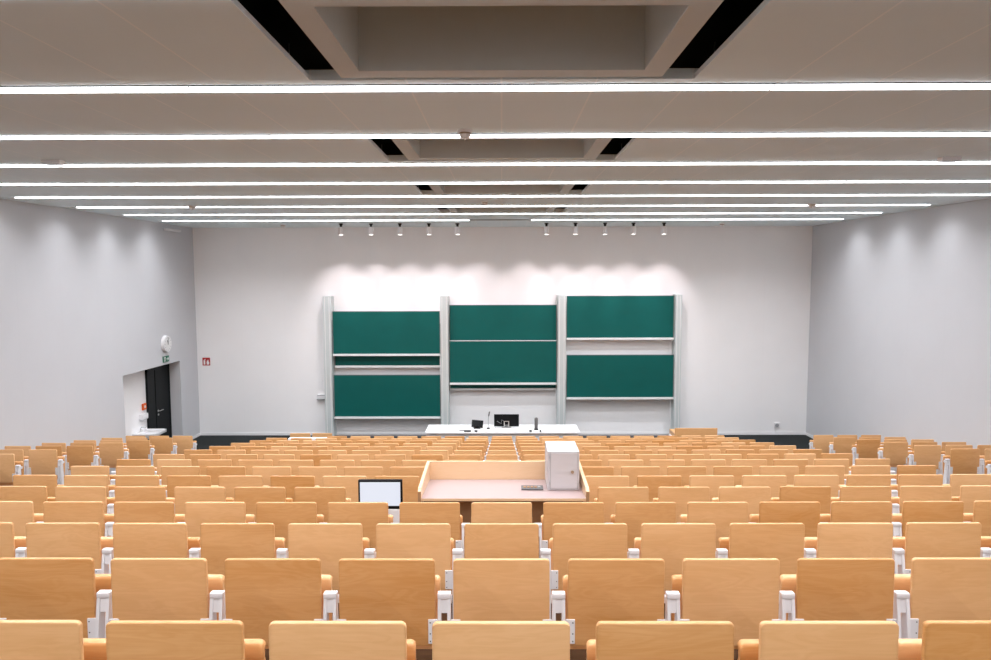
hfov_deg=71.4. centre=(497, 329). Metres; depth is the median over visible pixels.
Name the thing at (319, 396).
control box
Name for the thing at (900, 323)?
wall
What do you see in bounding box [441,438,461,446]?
chair
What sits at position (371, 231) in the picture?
spotlight
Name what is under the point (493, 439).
chair
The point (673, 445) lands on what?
chair
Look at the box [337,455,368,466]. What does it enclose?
chair
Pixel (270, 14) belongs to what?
ceiling slab
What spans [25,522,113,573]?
chair
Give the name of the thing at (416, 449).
chair
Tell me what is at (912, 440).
chair
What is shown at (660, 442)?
chair
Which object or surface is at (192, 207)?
smoke detector
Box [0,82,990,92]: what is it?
light strip
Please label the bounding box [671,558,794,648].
chair
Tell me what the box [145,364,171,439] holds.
door
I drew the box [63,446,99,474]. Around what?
chair
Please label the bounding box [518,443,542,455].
chair
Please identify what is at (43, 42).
ceiling
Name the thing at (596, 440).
chair
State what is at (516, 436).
chair
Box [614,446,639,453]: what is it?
chair
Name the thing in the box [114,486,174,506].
chair
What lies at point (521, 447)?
chair
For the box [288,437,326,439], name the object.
side table
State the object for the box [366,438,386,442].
chair
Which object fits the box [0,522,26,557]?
chair
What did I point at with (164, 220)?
diffuser
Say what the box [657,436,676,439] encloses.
chair
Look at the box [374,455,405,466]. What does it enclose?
chair
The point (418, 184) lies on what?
light strip
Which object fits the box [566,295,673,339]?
chalkboard
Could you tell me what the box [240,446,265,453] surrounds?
chair
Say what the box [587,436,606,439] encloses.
chair
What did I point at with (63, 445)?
chair
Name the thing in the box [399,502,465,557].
chair
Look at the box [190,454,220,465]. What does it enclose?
chair
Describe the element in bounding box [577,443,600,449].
chair
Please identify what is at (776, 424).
wall socket
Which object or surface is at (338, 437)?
chair
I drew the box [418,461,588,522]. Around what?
desk
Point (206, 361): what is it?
fire sign
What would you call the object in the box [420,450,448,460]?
chair
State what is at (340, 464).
chair
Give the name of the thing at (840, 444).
chair
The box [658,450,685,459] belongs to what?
chair
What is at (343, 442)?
chair
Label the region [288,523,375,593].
chair
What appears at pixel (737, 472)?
chair
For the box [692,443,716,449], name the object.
chair
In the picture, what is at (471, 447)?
chair
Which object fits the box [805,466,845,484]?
chair
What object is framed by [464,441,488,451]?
chair
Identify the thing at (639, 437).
chair
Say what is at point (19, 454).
chair
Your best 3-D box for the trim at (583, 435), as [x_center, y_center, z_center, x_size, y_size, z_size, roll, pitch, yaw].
[3.384,2.971,19.404,2.988,0.035,0.150,0,5,0]
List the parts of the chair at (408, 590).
seat, mounting plate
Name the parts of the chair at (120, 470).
backrest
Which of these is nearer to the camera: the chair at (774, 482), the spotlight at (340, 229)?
the chair at (774, 482)
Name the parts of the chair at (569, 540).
seat, mounting plate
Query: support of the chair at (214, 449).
on the floor
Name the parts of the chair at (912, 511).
seat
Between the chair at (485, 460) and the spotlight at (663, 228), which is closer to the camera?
the chair at (485, 460)
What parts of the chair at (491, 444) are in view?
backrest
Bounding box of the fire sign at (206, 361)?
[202,358,209,364]
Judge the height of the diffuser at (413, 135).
0.028 m
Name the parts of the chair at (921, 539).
seat, mounting plate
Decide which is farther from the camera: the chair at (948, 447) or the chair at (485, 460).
the chair at (948, 447)
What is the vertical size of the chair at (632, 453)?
0.868 m
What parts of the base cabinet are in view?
door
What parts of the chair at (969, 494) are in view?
seat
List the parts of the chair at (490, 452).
backrest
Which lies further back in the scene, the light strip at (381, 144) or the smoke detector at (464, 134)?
the light strip at (381, 144)
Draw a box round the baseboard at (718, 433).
[200,432,805,434]
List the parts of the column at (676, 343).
rail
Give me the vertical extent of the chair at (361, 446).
0.868 m
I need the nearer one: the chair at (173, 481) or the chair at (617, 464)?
the chair at (173, 481)
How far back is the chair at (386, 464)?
9.02 m
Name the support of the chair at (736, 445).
on the floor
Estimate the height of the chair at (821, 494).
0.868 m
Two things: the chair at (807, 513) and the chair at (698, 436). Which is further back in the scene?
the chair at (698, 436)
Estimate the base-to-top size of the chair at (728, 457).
0.868 m
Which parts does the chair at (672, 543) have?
seat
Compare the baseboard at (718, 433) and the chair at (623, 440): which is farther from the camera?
the baseboard at (718, 433)
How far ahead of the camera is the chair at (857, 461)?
9.02 m
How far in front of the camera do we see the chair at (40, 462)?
10.97 m
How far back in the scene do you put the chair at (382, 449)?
11.90 m
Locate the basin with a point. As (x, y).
(146, 432)
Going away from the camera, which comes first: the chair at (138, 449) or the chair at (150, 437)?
the chair at (138, 449)
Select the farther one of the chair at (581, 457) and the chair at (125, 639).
the chair at (581, 457)
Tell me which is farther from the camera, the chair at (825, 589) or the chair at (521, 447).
the chair at (521, 447)
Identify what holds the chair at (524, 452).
on the floor
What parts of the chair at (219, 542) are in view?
seat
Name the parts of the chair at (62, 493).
seat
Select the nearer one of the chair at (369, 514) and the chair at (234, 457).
the chair at (369, 514)
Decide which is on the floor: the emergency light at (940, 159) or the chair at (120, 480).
the chair at (120, 480)
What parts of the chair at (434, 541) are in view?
mounting plate, seat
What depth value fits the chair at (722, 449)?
11.89 m
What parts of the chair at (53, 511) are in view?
seat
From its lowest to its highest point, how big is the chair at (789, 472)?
0.868 m
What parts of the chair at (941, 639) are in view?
seat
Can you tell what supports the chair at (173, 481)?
on the floor
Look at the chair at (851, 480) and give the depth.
7.09 m
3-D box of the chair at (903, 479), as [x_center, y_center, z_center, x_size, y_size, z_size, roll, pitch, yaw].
[4.393,1.915,7.206,0.557,0.868,0.218,0,5,0]
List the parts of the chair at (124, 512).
seat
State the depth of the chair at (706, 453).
10.92 m
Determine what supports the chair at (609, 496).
on the floor
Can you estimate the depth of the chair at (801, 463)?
9.01 m
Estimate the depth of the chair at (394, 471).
8.05 m
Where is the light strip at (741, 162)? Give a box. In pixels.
[0,161,990,166]
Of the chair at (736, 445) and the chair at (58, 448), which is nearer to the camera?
the chair at (58, 448)
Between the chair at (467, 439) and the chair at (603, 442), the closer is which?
the chair at (603, 442)
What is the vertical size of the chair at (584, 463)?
0.868 m
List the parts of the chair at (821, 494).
seat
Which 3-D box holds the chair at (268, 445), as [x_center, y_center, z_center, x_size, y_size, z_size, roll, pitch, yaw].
[-4.196,2.543,13.015,0.557,0.868,0.218,0,5,0]
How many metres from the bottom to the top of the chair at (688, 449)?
0.868 m
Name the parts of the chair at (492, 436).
backrest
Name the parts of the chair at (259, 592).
seat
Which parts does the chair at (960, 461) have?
seat, backrest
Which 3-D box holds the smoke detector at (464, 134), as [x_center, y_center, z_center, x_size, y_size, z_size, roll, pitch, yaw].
[-0.303,-1.791,6.340,0.136,0.090,0.136,0,5,0]
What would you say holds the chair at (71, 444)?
on the floor
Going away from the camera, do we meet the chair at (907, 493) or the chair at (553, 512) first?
the chair at (553, 512)
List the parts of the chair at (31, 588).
mounting plate, seat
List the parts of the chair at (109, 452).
backrest, seat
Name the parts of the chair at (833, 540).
seat, backrest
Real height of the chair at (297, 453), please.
0.868 m
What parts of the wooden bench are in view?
backrest, backrest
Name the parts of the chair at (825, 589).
seat, backrest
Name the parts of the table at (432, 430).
panel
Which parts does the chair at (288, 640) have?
seat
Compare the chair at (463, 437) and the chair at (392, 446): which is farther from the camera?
the chair at (463, 437)
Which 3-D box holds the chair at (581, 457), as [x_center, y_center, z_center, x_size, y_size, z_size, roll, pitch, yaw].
[1.177,2.226,10.066,0.557,0.868,0.218,0,5,0]
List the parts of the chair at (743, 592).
seat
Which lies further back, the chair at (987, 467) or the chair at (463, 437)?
the chair at (463, 437)
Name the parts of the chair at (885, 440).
backrest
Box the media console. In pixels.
[457,425,493,430]
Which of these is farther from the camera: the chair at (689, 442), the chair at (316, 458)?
the chair at (689, 442)
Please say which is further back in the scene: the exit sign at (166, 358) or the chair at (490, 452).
the exit sign at (166, 358)
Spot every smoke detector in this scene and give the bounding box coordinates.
[187,205,196,209]
[458,129,471,139]
[807,203,816,208]
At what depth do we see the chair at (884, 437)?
14.71 m
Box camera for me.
[534,417,537,429]
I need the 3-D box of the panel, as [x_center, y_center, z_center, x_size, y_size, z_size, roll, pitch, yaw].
[-0.504,2.303,16.875,0.294,0.207,0.110,0,5,0]
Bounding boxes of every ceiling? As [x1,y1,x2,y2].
[0,0,990,227]
[106,204,947,220]
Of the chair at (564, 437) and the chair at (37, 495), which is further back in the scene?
the chair at (564, 437)
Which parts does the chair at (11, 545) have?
backrest, seat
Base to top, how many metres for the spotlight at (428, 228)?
0.292 m
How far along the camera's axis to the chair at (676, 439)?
14.77 m
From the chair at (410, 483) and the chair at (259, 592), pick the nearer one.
the chair at (259, 592)
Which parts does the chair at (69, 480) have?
seat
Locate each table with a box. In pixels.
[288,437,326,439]
[425,425,579,442]
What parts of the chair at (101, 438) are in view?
backrest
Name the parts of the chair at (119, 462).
backrest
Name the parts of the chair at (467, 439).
backrest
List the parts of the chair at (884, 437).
backrest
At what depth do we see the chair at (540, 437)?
15.71 m
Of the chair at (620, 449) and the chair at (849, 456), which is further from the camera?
the chair at (620, 449)
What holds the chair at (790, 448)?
on the floor
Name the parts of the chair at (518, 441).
backrest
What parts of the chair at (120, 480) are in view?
backrest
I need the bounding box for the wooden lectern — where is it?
[669,428,716,437]
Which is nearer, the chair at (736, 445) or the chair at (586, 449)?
the chair at (586, 449)
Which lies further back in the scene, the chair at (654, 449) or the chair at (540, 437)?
the chair at (540, 437)
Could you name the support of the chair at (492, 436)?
on the floor
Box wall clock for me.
[161,335,171,351]
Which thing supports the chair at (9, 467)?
on the floor
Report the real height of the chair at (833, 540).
0.868 m
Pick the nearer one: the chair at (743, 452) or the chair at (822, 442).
the chair at (743, 452)
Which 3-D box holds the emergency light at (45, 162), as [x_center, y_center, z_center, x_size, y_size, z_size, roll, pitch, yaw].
[-5.122,-1.928,7.941,0.220,0.049,0.100,0,5,0]
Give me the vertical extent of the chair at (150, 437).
0.868 m
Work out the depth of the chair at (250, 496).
6.14 m
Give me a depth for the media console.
16.87 m
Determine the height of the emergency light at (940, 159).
0.049 m
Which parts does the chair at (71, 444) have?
backrest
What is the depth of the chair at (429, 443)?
13.81 m
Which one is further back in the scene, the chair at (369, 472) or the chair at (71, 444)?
the chair at (71, 444)
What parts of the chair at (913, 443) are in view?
backrest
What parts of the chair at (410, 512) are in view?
mounting plate, seat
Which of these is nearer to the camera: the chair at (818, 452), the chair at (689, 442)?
the chair at (818, 452)
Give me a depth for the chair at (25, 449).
11.93 m
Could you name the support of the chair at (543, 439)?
on the floor
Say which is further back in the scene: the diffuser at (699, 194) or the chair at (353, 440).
the chair at (353, 440)
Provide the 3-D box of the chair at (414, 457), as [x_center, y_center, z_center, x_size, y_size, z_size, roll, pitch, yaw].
[-0.979,2.230,10.078,0.557,0.868,0.218,0,5,0]
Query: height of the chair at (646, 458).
0.868 m
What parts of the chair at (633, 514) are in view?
seat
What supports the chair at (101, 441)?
on the floor
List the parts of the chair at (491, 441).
backrest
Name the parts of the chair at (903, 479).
seat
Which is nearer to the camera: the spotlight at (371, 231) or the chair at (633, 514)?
the chair at (633, 514)
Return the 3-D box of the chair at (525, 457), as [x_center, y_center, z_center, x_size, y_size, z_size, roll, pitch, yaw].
[0.637,2.227,10.067,0.557,0.868,0.218,0,5,0]
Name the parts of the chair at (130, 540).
seat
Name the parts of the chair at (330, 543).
seat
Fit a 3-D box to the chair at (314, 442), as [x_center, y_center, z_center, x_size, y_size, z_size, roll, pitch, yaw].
[-3.651,2.645,13.962,0.557,0.868,0.218,0,5,0]
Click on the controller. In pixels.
(523, 487)
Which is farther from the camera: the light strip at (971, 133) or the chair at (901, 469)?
the chair at (901, 469)
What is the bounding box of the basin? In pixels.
[132,426,166,438]
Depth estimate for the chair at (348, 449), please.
11.91 m
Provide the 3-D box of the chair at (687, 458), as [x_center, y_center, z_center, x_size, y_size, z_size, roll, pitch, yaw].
[2.794,2.222,10.069,0.557,0.868,0.218,0,5,0]
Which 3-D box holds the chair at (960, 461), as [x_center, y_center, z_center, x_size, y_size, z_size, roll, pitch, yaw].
[7.372,2.299,10.986,0.639,0.868,0.218,0,5,0]
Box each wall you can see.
[0,199,199,482]
[192,207,812,432]
[806,198,990,473]
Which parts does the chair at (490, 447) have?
backrest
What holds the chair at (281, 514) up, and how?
on the floor
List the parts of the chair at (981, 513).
seat, backrest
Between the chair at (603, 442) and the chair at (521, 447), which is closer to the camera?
the chair at (521, 447)
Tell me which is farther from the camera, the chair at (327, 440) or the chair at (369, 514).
the chair at (327, 440)
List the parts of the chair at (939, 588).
seat, mounting plate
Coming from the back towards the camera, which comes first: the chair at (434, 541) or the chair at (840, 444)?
the chair at (840, 444)
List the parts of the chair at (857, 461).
backrest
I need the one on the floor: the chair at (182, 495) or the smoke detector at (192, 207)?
the chair at (182, 495)
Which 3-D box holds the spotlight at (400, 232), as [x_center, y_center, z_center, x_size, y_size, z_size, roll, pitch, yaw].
[-2.523,-2.595,17.764,0.128,0.292,0.128,0,5,0]
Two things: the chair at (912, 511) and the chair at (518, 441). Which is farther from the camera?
the chair at (518, 441)
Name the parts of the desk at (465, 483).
panel, panel, modesty panel, panel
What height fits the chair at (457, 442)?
0.868 m
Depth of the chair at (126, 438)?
14.80 m
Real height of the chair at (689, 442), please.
0.868 m
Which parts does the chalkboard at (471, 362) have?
trim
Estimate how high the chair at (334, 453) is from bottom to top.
0.868 m
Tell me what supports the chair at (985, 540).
on the floor
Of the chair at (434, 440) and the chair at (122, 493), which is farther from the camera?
the chair at (434, 440)
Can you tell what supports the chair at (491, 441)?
on the floor
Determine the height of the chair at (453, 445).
0.868 m
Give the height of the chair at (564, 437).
0.868 m
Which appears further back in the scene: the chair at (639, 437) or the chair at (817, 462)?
the chair at (639, 437)
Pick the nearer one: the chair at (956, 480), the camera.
the chair at (956, 480)
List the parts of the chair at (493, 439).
backrest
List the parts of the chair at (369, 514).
seat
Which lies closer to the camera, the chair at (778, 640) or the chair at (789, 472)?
the chair at (778, 640)
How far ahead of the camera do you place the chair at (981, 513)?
5.18 m
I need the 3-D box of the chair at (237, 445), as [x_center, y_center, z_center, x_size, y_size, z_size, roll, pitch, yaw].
[-4.776,2.543,13.029,0.639,0.868,0.218,0,5,0]
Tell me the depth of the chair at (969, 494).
6.14 m
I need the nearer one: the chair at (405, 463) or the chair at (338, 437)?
the chair at (405, 463)
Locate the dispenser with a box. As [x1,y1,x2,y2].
[139,413,147,420]
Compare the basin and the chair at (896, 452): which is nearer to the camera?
the chair at (896, 452)
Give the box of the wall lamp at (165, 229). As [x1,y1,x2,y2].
[163,228,180,231]
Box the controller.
[521,485,542,489]
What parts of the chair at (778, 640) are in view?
seat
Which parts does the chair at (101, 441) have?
backrest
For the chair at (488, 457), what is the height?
0.868 m
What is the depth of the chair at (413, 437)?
15.74 m
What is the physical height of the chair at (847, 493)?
0.868 m
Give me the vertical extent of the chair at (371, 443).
0.868 m
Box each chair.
[0,450,28,463]
[0,454,23,485]
[0,486,54,512]
[0,501,43,535]
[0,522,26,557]
[0,557,112,637]
[0,620,106,659]
[5,446,30,455]
[13,475,63,496]
[24,450,64,484]
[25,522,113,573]
[35,446,68,470]
[42,443,66,451]
[43,501,113,536]
[55,486,114,513]
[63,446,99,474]
[64,475,114,496]
[69,443,98,474]
[70,466,115,484]
[74,440,98,448]
[96,443,128,467]
[97,440,126,465]
[101,438,125,444]
[106,620,265,659]
[109,558,225,621]
[111,459,156,474]
[112,523,200,557]
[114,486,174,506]
[114,502,184,522]
[115,475,166,496]
[116,466,161,484]
[124,438,150,445]
[124,440,154,464]
[126,436,145,437]
[149,436,168,442]
[150,438,176,453]
[151,454,184,466]
[157,459,190,474]
[161,466,199,484]
[167,475,218,496]
[173,436,196,453]
[174,487,233,513]
[183,450,211,458]
[185,502,255,536]
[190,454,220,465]
[197,460,231,474]
[200,523,288,586]
[206,466,250,485]
[209,446,234,453]
[217,450,245,459]
[218,476,268,501]
[223,558,338,648]
[226,454,257,465]
[231,443,254,449]
[234,487,292,521]
[238,460,272,475]
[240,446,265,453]
[250,440,271,445]
[250,450,278,459]
[252,466,294,486]
[256,502,323,547]
[259,443,283,449]
[263,454,294,465]
[266,438,286,442]
[269,621,415,659]
[270,476,319,501]
[271,446,296,453]
[276,440,298,445]
[279,460,313,475]
[284,450,312,459]
[288,443,311,449]
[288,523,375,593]
[291,438,311,442]
[295,487,350,522]
[298,467,339,486]
[300,455,331,466]
[302,446,327,454]
[303,440,324,445]
[316,438,336,442]
[317,443,340,449]
[318,450,346,459]
[320,460,354,475]
[323,476,366,501]
[327,436,346,439]
[328,502,392,551]
[329,440,351,445]
[333,446,358,454]
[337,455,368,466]
[337,558,451,648]
[341,438,361,442]
[344,467,382,478]
[345,443,369,449]
[351,436,369,440]
[352,450,379,459]
[356,441,378,445]
[361,460,395,475]
[364,446,389,454]
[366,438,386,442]
[374,436,393,440]
[374,443,398,449]
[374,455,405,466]
[375,476,418,501]
[376,523,462,594]
[383,441,405,445]
[386,450,413,459]
[390,467,424,483]
[391,438,411,442]
[395,446,420,454]
[398,436,416,440]
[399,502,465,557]
[402,460,435,466]
[403,443,426,449]
[410,441,432,446]
[412,455,442,460]
[416,438,436,442]
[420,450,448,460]
[421,436,440,440]
[426,446,453,456]
[432,443,456,452]
[432,621,569,659]
[437,441,459,448]
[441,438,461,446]
[444,460,477,460]
[445,436,464,442]
[449,455,479,460]
[451,558,564,620]
[454,450,484,460]
[457,446,485,459]
[461,443,487,455]
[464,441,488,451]
[464,523,550,618]
[466,438,489,448]
[468,436,489,445]
[471,502,541,557]
[485,460,518,460]
[486,455,517,459]
[488,450,520,460]
[489,446,518,459]
[490,443,517,454]
[491,438,515,447]
[491,441,516,451]
[492,436,514,445]
[515,436,535,445]
[516,438,537,447]
[517,441,539,451]
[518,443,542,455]
[519,446,544,459]
[521,450,544,460]
[523,455,544,460]
[539,436,558,442]
[541,502,603,548]
[542,438,562,445]
[549,523,638,594]
[562,558,679,648]
[563,436,582,440]
[567,438,587,440]
[572,440,593,444]
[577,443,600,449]
[579,455,591,459]
[579,460,601,466]
[582,467,613,475]
[583,446,608,454]
[585,476,628,501]
[586,621,733,659]
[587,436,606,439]
[590,450,617,459]
[592,438,612,442]
[594,487,648,522]
[598,440,620,445]
[598,454,629,466]
[606,443,629,449]
[608,460,642,475]
[610,436,629,439]
[610,502,675,551]
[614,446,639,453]
[617,438,638,442]
[619,466,659,486]
[624,450,651,459]
[625,440,647,445]
[633,476,681,501]
[634,436,653,439]
[634,443,658,449]
[634,523,727,593]
[635,454,666,465]
[642,438,663,442]
[645,446,671,453]
[650,460,684,475]
[652,440,674,445]
[653,487,709,522]
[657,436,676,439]
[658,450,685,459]
[663,443,687,449]
[663,466,705,486]
[667,438,688,442]
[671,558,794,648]
[673,454,703,465]
[676,446,702,453]
[679,440,701,445]
[680,502,747,547]
[681,435,700,439]
[684,475,733,501]
[691,459,725,474]
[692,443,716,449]
[692,450,719,458]
[693,438,713,442]
[704,435,724,439]
[706,440,728,445]
[707,446,733,453]
[710,454,741,465]
[711,487,769,522]
[713,466,752,486]
[718,437,738,442]
[719,523,815,588]
[721,443,745,448]
[725,449,753,458]
[732,459,766,474]
[733,440,754,445]
[735,475,785,501]
[737,621,898,659]
[739,446,764,453]
[747,454,778,465]
[749,502,827,536]
[750,442,773,448]
[759,449,787,458]
[759,466,798,484]
[770,445,795,453]
[770,486,830,513]
[773,459,807,474]
[779,558,910,638]
[784,454,815,465]
[786,475,839,496]
[793,449,821,458]
[804,523,904,573]
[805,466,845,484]
[809,435,833,452]
[814,459,850,473]
[820,501,901,536]
[821,453,854,466]
[829,437,856,452]
[831,486,899,512]
[833,435,856,441]
[838,475,897,496]
[844,465,896,483]
[849,459,894,473]
[851,439,882,463]
[855,437,882,444]
[861,435,880,437]
[877,442,908,466]
[880,437,905,443]
[880,439,909,464]
[890,465,935,483]
[891,474,942,496]
[891,486,951,512]
[892,501,963,536]
[892,522,990,573]
[894,557,990,638]
[898,620,990,659]
[907,445,944,474]
[908,439,933,447]
[908,442,938,473]
[941,442,965,450]
[941,445,972,455]
[943,449,983,483]
[943,474,990,495]
[951,485,990,512]
[963,501,990,535]
[977,445,990,455]
[980,449,990,464]
[981,536,990,547]
[984,460,990,473]
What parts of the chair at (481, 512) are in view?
backrest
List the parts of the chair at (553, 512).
seat, mounting plate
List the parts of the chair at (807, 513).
seat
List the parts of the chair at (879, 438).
backrest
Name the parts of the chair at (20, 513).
seat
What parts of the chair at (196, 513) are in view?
seat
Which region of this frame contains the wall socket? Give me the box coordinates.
[774,422,778,431]
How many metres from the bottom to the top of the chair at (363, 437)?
0.868 m
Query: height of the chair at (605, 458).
0.868 m
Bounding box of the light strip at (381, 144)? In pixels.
[15,144,990,198]
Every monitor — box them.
[358,479,402,508]
[494,414,518,427]
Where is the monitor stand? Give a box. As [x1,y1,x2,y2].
[388,509,399,522]
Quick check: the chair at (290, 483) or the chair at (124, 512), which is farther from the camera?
the chair at (290, 483)
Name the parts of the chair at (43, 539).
mounting plate, seat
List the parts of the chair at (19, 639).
seat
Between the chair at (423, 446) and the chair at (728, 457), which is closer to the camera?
the chair at (728, 457)
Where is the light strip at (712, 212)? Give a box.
[123,212,881,215]
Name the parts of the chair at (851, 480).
backrest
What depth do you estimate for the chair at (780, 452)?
10.94 m
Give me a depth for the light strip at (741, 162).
8.19 m
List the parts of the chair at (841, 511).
seat, backrest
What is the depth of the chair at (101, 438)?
14.81 m
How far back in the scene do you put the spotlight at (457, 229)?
17.71 m
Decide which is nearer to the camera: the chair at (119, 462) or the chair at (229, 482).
the chair at (229, 482)
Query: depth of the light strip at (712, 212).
14.88 m
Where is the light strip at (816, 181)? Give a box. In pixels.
[0,180,990,185]
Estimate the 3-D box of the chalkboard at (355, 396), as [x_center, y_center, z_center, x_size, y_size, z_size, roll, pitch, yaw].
[-3.086,1.860,19.231,2.972,1.230,0.070,0,5,0]
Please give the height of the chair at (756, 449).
0.868 m
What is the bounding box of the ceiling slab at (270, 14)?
[238,0,763,189]
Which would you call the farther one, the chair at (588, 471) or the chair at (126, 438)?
the chair at (126, 438)
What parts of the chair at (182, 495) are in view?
seat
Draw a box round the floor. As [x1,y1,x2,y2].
[57,435,812,659]
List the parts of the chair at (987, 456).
backrest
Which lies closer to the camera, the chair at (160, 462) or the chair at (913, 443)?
the chair at (160, 462)
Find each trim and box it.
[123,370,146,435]
[335,435,425,436]
[579,434,668,436]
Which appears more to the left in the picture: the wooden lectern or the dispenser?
the dispenser
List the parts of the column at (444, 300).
rail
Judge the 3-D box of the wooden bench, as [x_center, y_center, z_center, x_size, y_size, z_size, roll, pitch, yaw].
[-4.477,2.836,16.764,1.008,0.761,0.420,0,5,0]
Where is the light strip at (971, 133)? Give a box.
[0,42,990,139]
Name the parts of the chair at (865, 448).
backrest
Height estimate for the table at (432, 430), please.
0.760 m
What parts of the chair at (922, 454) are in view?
seat, backrest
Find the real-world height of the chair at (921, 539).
0.868 m
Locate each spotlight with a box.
[338,223,343,234]
[368,223,373,234]
[397,223,402,234]
[426,223,431,234]
[455,223,459,234]
[544,223,548,234]
[573,223,577,234]
[602,223,607,233]
[631,223,635,233]
[661,223,666,233]
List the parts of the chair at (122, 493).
backrest, seat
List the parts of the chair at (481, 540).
backrest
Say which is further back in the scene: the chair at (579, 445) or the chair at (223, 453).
the chair at (579, 445)
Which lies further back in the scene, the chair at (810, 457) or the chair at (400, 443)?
the chair at (400, 443)
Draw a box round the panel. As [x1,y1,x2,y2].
[471,420,482,428]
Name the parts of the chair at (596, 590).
mounting plate, seat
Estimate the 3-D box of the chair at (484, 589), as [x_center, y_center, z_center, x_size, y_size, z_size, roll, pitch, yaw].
[0.058,1.502,3.345,0.557,0.868,0.218,0,5,0]
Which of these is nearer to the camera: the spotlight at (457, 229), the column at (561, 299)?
the spotlight at (457, 229)
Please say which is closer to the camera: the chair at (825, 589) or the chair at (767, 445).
the chair at (825, 589)
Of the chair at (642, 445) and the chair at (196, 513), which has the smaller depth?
the chair at (196, 513)
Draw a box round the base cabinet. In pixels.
[545,441,578,489]
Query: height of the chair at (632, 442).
0.868 m
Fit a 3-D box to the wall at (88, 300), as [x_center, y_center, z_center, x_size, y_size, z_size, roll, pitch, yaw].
[-8.802,0.625,8.175,0.500,7.157,22.500,0,5,0]
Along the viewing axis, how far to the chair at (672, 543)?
4.20 m
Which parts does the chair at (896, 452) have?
seat, backrest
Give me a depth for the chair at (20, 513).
5.22 m
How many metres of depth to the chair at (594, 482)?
7.08 m
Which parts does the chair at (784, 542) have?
seat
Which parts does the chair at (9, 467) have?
backrest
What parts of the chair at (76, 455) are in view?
backrest, seat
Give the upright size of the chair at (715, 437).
0.868 m
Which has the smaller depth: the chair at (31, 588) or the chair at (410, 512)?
the chair at (31, 588)
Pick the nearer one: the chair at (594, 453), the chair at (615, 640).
the chair at (615, 640)
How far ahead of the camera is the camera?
16.82 m
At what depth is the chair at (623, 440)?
14.76 m
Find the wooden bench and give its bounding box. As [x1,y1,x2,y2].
[290,433,331,436]
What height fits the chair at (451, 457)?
0.868 m
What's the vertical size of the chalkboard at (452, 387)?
1.236 m
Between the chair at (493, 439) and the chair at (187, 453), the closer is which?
the chair at (187, 453)
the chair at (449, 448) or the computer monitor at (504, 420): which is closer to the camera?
the chair at (449, 448)
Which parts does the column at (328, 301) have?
rail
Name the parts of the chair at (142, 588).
seat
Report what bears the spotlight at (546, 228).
attached to the ceiling at (43, 42)
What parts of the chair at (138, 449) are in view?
backrest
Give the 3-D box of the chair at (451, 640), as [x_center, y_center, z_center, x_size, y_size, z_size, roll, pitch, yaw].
[0.052,1.387,2.375,0.557,0.868,0.218,0,5,0]
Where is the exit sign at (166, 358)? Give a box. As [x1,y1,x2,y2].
[163,355,168,362]
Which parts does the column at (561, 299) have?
rail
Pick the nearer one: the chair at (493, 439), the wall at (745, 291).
the chair at (493, 439)
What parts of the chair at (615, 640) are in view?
seat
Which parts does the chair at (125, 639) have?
seat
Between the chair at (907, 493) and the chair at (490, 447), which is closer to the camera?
the chair at (907, 493)
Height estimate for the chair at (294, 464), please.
0.868 m
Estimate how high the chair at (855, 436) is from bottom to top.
0.868 m
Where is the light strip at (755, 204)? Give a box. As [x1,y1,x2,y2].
[76,204,929,207]
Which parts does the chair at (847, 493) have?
seat, backrest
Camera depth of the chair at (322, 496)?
6.14 m
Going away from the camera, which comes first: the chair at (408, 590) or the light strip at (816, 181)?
the chair at (408, 590)
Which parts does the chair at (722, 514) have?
seat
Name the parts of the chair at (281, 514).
seat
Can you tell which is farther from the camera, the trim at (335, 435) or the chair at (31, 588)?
the trim at (335, 435)
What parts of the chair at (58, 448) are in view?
backrest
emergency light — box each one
[41,160,64,164]
[937,157,961,161]
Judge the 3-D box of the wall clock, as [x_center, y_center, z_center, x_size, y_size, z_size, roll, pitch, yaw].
[-8.454,0.352,17.601,0.086,0.430,0.430,0,5,0]
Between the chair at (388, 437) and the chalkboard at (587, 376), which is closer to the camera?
the chair at (388, 437)
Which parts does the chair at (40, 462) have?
backrest, seat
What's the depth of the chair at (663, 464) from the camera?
9.00 m
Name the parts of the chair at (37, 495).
seat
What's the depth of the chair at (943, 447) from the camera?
12.79 m
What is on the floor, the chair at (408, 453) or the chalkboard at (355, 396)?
the chair at (408, 453)
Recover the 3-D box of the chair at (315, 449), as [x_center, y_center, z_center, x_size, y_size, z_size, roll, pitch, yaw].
[-3.124,2.439,12.031,0.557,0.868,0.218,0,5,0]
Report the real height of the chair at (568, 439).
0.868 m
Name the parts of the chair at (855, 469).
backrest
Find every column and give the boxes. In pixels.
[323,296,336,435]
[440,296,449,424]
[556,295,565,424]
[670,294,681,428]
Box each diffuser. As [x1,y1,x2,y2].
[0,133,990,139]
[15,194,990,198]
[164,220,468,221]
[575,219,841,219]
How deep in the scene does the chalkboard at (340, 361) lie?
19.33 m
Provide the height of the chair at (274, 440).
0.868 m
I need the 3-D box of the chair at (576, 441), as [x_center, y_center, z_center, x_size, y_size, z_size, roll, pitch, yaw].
[1.738,2.637,13.905,0.557,0.868,0.218,0,5,0]
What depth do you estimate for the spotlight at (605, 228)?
17.69 m
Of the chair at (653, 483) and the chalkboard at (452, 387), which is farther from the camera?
the chalkboard at (452, 387)
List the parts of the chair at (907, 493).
seat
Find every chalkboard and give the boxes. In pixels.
[332,311,439,355]
[334,375,440,418]
[335,348,440,367]
[449,305,556,339]
[449,340,556,384]
[450,385,555,389]
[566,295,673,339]
[566,355,673,399]
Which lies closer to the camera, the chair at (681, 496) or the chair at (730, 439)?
the chair at (681, 496)
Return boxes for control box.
[317,394,324,399]
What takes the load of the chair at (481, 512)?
on the floor
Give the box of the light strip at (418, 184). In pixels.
[161,184,843,221]
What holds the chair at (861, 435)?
on the floor

